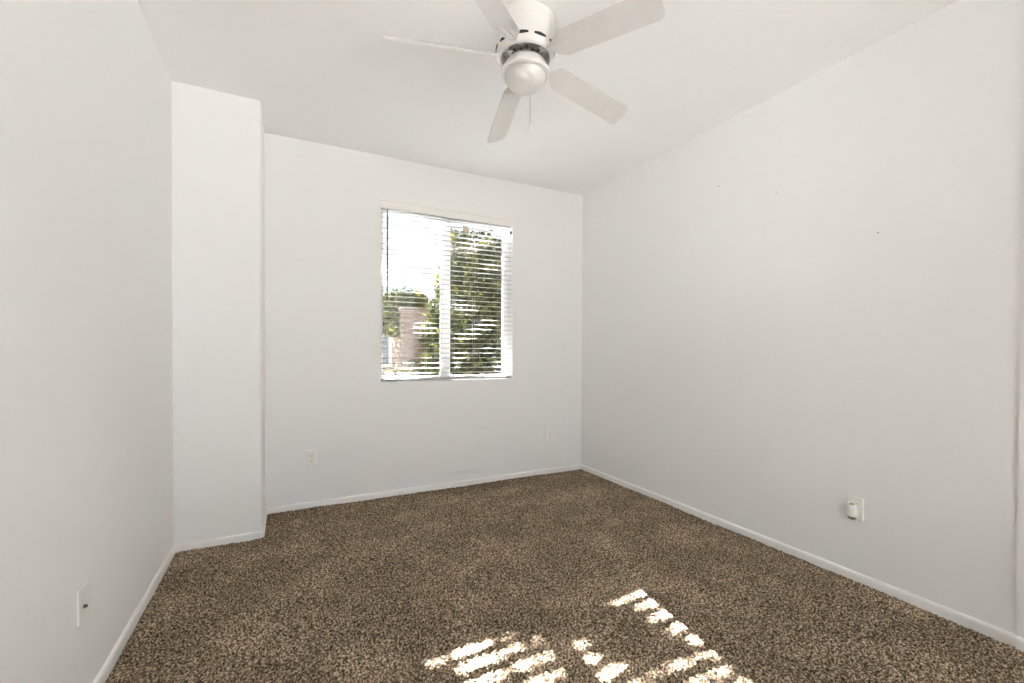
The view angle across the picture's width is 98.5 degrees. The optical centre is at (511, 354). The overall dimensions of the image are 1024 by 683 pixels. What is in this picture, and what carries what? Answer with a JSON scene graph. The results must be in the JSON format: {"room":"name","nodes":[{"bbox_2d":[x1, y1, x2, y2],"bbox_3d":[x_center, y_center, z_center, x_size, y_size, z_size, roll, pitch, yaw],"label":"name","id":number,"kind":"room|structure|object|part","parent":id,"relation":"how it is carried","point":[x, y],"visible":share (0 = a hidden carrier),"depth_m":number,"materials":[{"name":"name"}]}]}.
{"room":"empty bedroom","nodes":[
{"label":"empty bedroom","id":0,"kind":"room"},
{"bbox_2d":[0,0,173,682],"bbox_3d":[-1.079,-0.090,0.602,0.180,2.958,5.614,0,1,-27],"label":"wall","id":1,"kind":"structure","parent":0,"point":[86,294],"depth_m":1.42,"materials":[{"name":"paint"}]},
{"bbox_2d":[77,581,87,626],"bbox_3d":[-1.397,0.812,1.440,0.014,0.116,0.072,0,1,-27],"label":"cable plate","id":2,"kind":"object","parent":1,"relation":"attached to","point":[82,593],"visible":1,"depth_m":1.43,"materials":[{"name":"white plastic"}]},
{"bbox_2d":[93,544,175,682],"bbox_3d":[-0.900,1.178,0.467,0.014,0.066,4.783,0,1,-27],"label":"baseboard","id":3,"kind":"structure","parent":1,"relation":"attached to","point":[103,675],"depth_m":1.87,"materials":[{"name":"white paint"}]},
{"bbox_2d":[172,81,264,544],"bbox_3d":[-1.888,-0.118,2.885,0.453,2.958,0.451,0,1,-27],"label":"wall","id":4,"kind":"structure","parent":0,"point":[218,188],"depth_m":2.68,"materials":[{"name":"paint"}]},
{"bbox_2d":[264,132,582,507],"bbox_3d":[-0.784,-0.123,3.802,3.252,2.958,0.180,0,1,-27],"label":"wall","id":5,"kind":"structure","parent":0,"point":[325,392],"depth_m":3.55,"materials":[{"name":"paint"}]},
{"bbox_2d":[306,450,316,465],"bbox_3d":[-1.516,0.780,3.334,0.072,0.116,0.009,0,1,-27],"label":"wall outlet","id":6,"kind":"object","parent":5,"relation":"attached to","point":[311,455],"visible":1,"depth_m":3.33,"materials":[{"name":"white plastic"}]},
{"bbox_2d":[176,464,580,552],"bbox_3d":[-0.637,1.146,3.531,3.238,0.066,0.465,0,1,-27],"label":"baseboard","id":7,"kind":"structure","parent":5,"relation":"attached to","point":[355,498],"depth_m":3.46,"materials":[{"name":"white paint"}]},
{"bbox_2d":[381,210,506,378],"bbox_3d":[-0.588,-0.505,3.950,1.192,1.450,0.065,0,1,-27],"label":"window","id":8,"kind":"structure","parent":5,"relation":"in","point":[445,313],"depth_m":3.96,"materials":[{"name":"white plastic"}]},
{"bbox_3d":[-0.847,-0.501,3.809,0.542,1.390,0.022,0,1,-27],"label":"sliding sash","id":9,"kind":"part","parent":8,"relation":"part of","materials":[{"name":"clear glass"}]},
{"bbox_2d":[379,198,515,380],"bbox_3d":[-0.532,-0.517,3.846,1.234,1.468,0.079,0,1,-27],"label":"window blind","id":10,"kind":"object","parent":8,"relation":"attached to","point":[384,204],"visible":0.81,"depth_m":3.81,"materials":[{"name":"white vinyl"}]},
{"bbox_3d":[-0.736,-0.493,3.756,0.001,1.385,0.054,0,1,-27],"label":"ladder cord","id":11,"kind":"part","parent":10,"relation":"part of","materials":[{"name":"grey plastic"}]},
{"bbox_3d":[-0.537,-1.205,3.849,1.180,0.043,0.050,0,1,-27],"label":"head rail","id":12,"kind":"part","parent":10,"relation":"part of","materials":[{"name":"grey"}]},
{"bbox_3d":[-0.543,0.207,3.864,1.180,0.020,0.052,0,1,-27],"label":"rail","id":13,"kind":"part","parent":10,"relation":"part of","materials":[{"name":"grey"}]},
{"bbox_3d":[-0.513,-0.493,3.870,0.001,1.385,0.054,0,1,-27],"label":"ladder cord","id":14,"kind":"part","parent":10,"relation":"part of","materials":[{"name":"white fabric"}]},
{"bbox_3d":[-0.344,-0.494,3.956,0.001,1.385,0.054,0,1,-27],"label":"ladder cord","id":15,"kind":"part","parent":10,"relation":"part of","materials":[{"name":"white fabric"}]},
{"bbox_3d":[-0.121,-0.494,4.070,0.001,1.385,0.054,0,1,-27],"label":"ladder cord","id":16,"kind":"part","parent":10,"relation":"part of","materials":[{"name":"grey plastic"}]},
{"bbox_3d":[-0.361,-0.502,4.086,0.603,1.390,0.022,0,1,-27],"label":"fixed sash","id":17,"kind":"part","parent":8,"relation":"part of","materials":[{"name":"clear glass"}]},
{"bbox_2d":[546,429,552,440],"bbox_3d":[0.368,0.783,4.294,0.072,0.116,0.009,0,1,-27],"label":"wall outlet","id":18,"kind":"object","parent":5,"relation":"attached to","point":[549,432],"visible":1,"depth_m":4.29,"materials":[{"name":"white plastic"}]},
{"bbox_2d":[137,0,957,195],"bbox_3d":[0.456,-1.645,1.364,3.612,0.150,5.614,0,1,-27],"label":"ceiling","id":19,"kind":"structure","parent":0,"point":[325,72],"depth_m":2.45,"materials":[{"name":"paint"}]},
{"bbox_2d":[383,0,664,142],"bbox_3d":[0.115,-1.352,2.037,1.145,0.454,1.247,1,1,31],"label":"ceiling fan","id":20,"kind":"object","parent":19,"relation":"hanging from","point":[527,41],"visible":1,"depth_m":1.99,"materials":[{"name":"white metal"}]},
{"bbox_3d":[-0.337,-1.414,2.010,0.487,0.086,0.102,0,1,-12],"label":"blade","id":21,"kind":"part","parent":20,"relation":"part of","materials":[{"name":"white wood"}]},
{"bbox_3d":[-0.101,-1.402,1.722,0.123,0.042,0.487,1,1,24],"label":"blade","id":22,"kind":"part","parent":20,"relation":"part of","materials":[{"name":"white wood"}]},
{"bbox_3d":[-0.040,-1.351,2.493,0.118,0.116,0.487,0,1,-15],"label":"blade","id":23,"kind":"part","parent":20,"relation":"part of","materials":[{"name":"white wood"}]},
{"bbox_3d":[0.407,-1.350,2.316,0.487,0.105,0.121,0,1,-33],"label":"blade","id":24,"kind":"part","parent":20,"relation":"part of","materials":[{"name":"white wood"}]},
{"bbox_3d":[0.388,-1.379,1.850,0.487,0.076,0.119,1,1,37],"label":"blade","id":25,"kind":"part","parent":20,"relation":"part of","materials":[{"name":"white wood"}]},
{"bbox_2d":[581,0,1023,637],"bbox_3d":[1.974,-0.094,2.157,0.190,2.958,5.614,0,1,-27],"label":"wall","id":26,"kind":"structure","parent":0,"point":[759,357],"depth_m":2.35,"materials":[{"name":"paint"}]},
{"bbox_2d":[581,464,1023,651],"bbox_3d":[1.883,1.172,2.125,0.024,0.066,5.230,0,1,-27],"label":"baseboard","id":27,"kind":"structure","parent":26,"relation":"attached to","point":[1004,636],"depth_m":2.32,"materials":[{"name":"white paint"}]},
{"bbox_2d":[848,495,863,520],"bbox_3d":[1.798,0.803,2.308,0.009,0.116,0.072,0,1,-27],"label":"wall outlet","id":28,"kind":"object","parent":26,"relation":"attached to","point":[859,501],"visible":0.62,"depth_m":2.29,"materials":[{"name":"white plastic"}]},
{"bbox_2d":[846,502,857,519],"bbox_3d":[1.778,0.816,2.306,0.043,0.088,0.051,0,1,-27],"label":"air freshener","id":29,"kind":"object","parent":28,"relation":"attached to","point":[851,507],"visible":1,"depth_m":2.29,"materials":[{"name":"white plastic"}]},
{"bbox_3d":[0.444,1.294,1.396,3.612,0.186,5.614,0,1,-27],"label":"floor","id":30,"kind":"structure","parent":0,"visible":0},
{"bbox_2d":[105,469,1023,682],"bbox_3d":[0.443,1.188,1.397,3.248,0.017,5.244,0,1,-27],"label":"carpet","id":31,"kind":"object","parent":30,"relation":"on","point":[575,576],"visible":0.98,"depth_m":2.06,"materials":[{"name":"brown carpet"}]},
{"label":"outside","id":32,"kind":"structure","parent":0,"visible":0},
{"bbox_3d":[-8.544,1.343,3.776,16.200,0.060,6.746,0,1,-27],"label":"patio","id":33,"kind":"object","parent":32,"visible":0},
{"bbox_2d":[392,359,419,375],"bbox_3d":[-2.285,0.674,8.835,0.923,1.268,0.635,0,1,-27],"label":"shrub","id":34,"kind":"object","parent":33,"relation":"on","point":[411,360],"visible":0.16,"depth_m":8.94,"materials":[{"name":"green plant"}]},
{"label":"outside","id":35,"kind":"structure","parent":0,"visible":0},
{"bbox_3d":[-4.630,1.319,20.106,70.000,0.290,100.000,0,1,-27],"label":"yard","id":36,"kind":"structure","parent":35,"visible":0},
{"bbox_2d":[383,330,399,375],"bbox_3d":[-10.166,-0.557,16.110,11.310,3.500,6.650,0,1,-27],"label":"house","id":37,"kind":"structure","parent":36,"relation":"on","point":[385,350],"depth_m":15.69,"materials":[{"name":"paint"}]},
{"bbox_2d":[383,280,425,294],"bbox_3d":[-8.676,-2.418,33.695,4.209,6.869,4.148,0,1,-2],"label":"tree","id":38,"kind":"object","parent":36,"relation":"on","point":[391,288],"visible":0.08,"depth_m":33.54,"materials":[{"name":"green plant"}]},
{"bbox_2d":[383,289,428,367],"bbox_3d":[-2.866,-0.195,11.168,1.546,2.950,0.951,0,1,-27],"label":"tree","id":39,"kind":"object","parent":36,"relation":"on","point":[394,317],"visible":0.5,"depth_m":10.93,"materials":[{"name":"green plant"}]},
{"bbox_2d":[398,307,500,375],"bbox_3d":[0.200,0.113,11.383,6.170,2.350,0.240,0,1,-27],"label":"wall","id":40,"kind":"structure","parent":36,"relation":"on","point":[410,345],"depth_m":10.02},
{"bbox_2d":[417,225,501,374],"bbox_3d":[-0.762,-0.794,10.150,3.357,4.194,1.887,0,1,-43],"label":"leafy tree","id":41,"kind":"object","parent":36,"relation":"on","point":[465,333],"visible":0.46,"depth_m":9.41,"materials":[{"name":"green plant"}]}
]}

